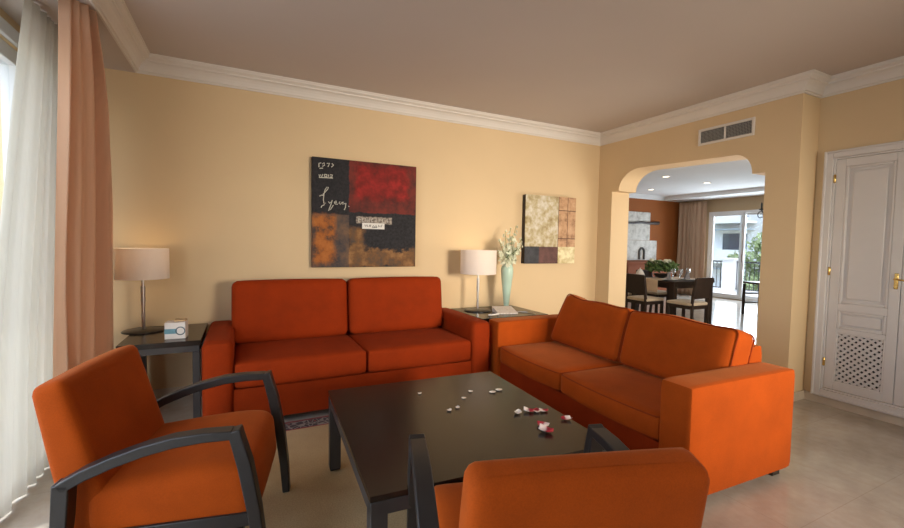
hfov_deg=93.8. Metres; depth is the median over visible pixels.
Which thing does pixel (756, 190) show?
ceiling
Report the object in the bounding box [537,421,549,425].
rose petal
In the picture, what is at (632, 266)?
sideboard
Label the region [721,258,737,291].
pillar
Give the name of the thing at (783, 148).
wall
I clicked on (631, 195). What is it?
trim
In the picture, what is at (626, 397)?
seat cushion
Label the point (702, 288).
dining chair
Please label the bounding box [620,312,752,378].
cushion
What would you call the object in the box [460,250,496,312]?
table lamp
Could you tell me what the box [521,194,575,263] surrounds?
painting
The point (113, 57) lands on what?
ceiling
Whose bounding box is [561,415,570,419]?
rose petal
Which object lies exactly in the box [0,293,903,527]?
floor
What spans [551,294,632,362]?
cushion
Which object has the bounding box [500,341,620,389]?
seat cushion
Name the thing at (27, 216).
sheer curtain
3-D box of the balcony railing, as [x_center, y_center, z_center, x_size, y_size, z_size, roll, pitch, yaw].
[8.710,0.365,12.162,0.050,0.840,8.800,0,3,-26]
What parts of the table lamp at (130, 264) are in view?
lamp shade, stem, stem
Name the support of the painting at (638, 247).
attached to the wall at (666, 213)
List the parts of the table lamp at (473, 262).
stem, stem, lamp shade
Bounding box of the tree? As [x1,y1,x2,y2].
[720,232,761,289]
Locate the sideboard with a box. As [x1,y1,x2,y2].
[626,261,671,290]
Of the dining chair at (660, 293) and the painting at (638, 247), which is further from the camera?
the painting at (638, 247)
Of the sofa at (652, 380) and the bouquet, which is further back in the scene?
the bouquet
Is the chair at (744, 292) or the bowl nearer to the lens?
the bowl
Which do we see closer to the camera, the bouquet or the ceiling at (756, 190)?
the bouquet
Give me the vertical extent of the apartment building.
18.700 m
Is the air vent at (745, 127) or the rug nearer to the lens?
the rug
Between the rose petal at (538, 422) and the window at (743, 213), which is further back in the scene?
the window at (743, 213)
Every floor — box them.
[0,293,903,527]
[713,287,757,296]
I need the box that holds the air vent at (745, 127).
[698,117,755,145]
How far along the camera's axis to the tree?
18.41 m
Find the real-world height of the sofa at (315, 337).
0.972 m
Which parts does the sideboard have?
door, door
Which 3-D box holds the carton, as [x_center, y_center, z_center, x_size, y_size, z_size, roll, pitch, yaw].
[-1.941,0.455,2.981,0.124,0.128,0.102,0,3,-22]
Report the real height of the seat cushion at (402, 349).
0.216 m
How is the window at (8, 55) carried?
in the wall at (3, 14)
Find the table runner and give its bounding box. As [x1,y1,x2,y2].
[646,277,694,291]
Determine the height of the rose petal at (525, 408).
0.019 m
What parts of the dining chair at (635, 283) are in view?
leg, backrest, seat frame, leg, seat, leg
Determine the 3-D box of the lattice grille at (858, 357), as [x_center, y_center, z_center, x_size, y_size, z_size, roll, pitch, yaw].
[3.237,0.777,3.367,0.012,0.428,0.312,0,3,-26]
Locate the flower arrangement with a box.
[644,258,679,277]
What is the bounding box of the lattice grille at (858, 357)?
[835,334,882,390]
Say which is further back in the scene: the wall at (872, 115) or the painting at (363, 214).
the painting at (363, 214)
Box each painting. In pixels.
[311,156,415,267]
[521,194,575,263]
[627,211,659,259]
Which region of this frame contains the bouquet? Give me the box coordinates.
[497,225,522,267]
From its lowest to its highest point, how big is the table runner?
0.194 m
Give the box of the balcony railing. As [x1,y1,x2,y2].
[712,260,760,291]
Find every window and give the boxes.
[0,16,19,177]
[706,209,762,300]
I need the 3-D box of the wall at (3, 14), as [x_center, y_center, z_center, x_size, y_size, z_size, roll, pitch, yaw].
[-1.493,-0.015,0.086,0.200,2.570,6.680,0,3,-26]
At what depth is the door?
3.34 m
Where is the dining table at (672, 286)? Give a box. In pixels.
[631,277,714,323]
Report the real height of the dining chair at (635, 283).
0.852 m
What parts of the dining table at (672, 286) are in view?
leg, leg, leg, leg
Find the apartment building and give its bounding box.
[712,215,762,286]
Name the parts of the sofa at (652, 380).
arm, arm, frame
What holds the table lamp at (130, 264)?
on the side table at (153, 343)
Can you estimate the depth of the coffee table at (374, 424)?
1.94 m
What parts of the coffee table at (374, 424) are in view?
leg, leg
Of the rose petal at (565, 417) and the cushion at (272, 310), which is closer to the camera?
the rose petal at (565, 417)
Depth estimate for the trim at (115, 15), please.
3.67 m
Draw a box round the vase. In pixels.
[501,263,512,305]
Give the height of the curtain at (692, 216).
2.490 m
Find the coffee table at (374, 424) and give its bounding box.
[328,371,605,527]
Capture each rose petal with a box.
[524,406,533,411]
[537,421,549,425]
[539,423,553,431]
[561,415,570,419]
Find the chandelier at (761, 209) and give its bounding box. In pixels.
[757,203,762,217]
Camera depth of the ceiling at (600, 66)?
3.02 m
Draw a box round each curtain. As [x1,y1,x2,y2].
[0,0,57,518]
[53,0,112,377]
[676,201,706,294]
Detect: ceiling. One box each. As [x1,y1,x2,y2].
[0,0,134,72]
[124,0,903,195]
[664,186,764,201]
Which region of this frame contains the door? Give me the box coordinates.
[810,140,903,417]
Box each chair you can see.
[625,273,663,312]
[636,270,666,312]
[666,277,714,323]
[741,281,759,316]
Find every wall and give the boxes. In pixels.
[0,7,19,213]
[104,68,599,389]
[595,93,820,391]
[627,198,679,276]
[680,195,763,300]
[804,78,903,390]
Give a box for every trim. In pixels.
[89,0,903,145]
[629,193,758,201]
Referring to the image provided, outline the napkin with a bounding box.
[684,272,689,278]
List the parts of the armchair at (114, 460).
leg, backrest, armrest, seat, seat frame, armrest, leg, leg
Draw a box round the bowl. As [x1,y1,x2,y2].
[653,273,667,277]
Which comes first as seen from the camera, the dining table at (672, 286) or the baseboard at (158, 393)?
the baseboard at (158, 393)
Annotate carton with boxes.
[164,318,187,339]
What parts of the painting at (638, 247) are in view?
panel, panel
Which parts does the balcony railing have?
handrail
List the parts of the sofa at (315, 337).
arm, arm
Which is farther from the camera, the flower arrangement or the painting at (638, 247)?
the painting at (638, 247)
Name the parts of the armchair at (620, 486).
leg, armrest, seat, backrest, leg, armrest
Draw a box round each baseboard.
[153,386,192,398]
[793,389,903,426]
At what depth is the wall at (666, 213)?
11.61 m
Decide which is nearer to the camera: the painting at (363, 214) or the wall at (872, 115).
the wall at (872, 115)
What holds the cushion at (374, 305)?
on the sofa at (315, 337)
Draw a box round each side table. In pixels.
[116,323,207,417]
[452,305,547,322]
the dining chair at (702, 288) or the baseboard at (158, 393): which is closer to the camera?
the baseboard at (158, 393)
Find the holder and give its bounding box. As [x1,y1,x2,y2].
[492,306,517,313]
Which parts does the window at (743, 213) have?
sash, sash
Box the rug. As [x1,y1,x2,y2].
[245,415,406,527]
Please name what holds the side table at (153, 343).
on the floor at (845, 469)
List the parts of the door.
grille moulding, raised panel, rail, panel moulding, panel, raised panel, panel moulding, panel, handle plate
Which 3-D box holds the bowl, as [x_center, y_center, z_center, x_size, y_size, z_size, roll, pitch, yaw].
[3.657,0.202,7.401,0.250,0.075,0.250,0,3,-26]
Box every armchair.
[32,345,290,527]
[407,424,709,527]
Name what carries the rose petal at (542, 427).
on the coffee table at (374, 424)
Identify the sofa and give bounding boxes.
[202,276,489,416]
[489,294,794,494]
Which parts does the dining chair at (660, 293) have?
backrest, seat frame, leg, seat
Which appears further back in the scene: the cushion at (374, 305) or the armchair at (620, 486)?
the cushion at (374, 305)
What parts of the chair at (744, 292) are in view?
leg, seat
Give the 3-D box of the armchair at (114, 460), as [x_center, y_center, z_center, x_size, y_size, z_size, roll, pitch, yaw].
[-1.108,0.780,1.761,0.742,0.814,0.719,0,3,-15]
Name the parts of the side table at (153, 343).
leg, leg, leg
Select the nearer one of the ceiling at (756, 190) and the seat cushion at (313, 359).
the seat cushion at (313, 359)
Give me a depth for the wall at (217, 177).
3.76 m
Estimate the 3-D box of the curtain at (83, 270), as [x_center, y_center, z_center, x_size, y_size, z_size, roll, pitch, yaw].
[-2.254,-0.155,2.635,0.229,2.552,0.872,-1,3,-29]
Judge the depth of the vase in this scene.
4.50 m
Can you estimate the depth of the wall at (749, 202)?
10.68 m
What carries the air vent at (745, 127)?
in the wall at (783, 148)
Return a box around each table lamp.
[113,248,169,334]
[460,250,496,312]
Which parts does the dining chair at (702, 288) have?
leg, seat, seat frame, leg, backrest, leg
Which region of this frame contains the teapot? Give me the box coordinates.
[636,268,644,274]
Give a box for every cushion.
[231,278,347,343]
[234,334,365,387]
[346,276,441,333]
[348,327,470,371]
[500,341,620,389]
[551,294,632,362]
[561,365,661,438]
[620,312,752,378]
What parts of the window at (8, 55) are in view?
casing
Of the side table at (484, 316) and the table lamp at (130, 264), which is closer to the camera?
the table lamp at (130, 264)

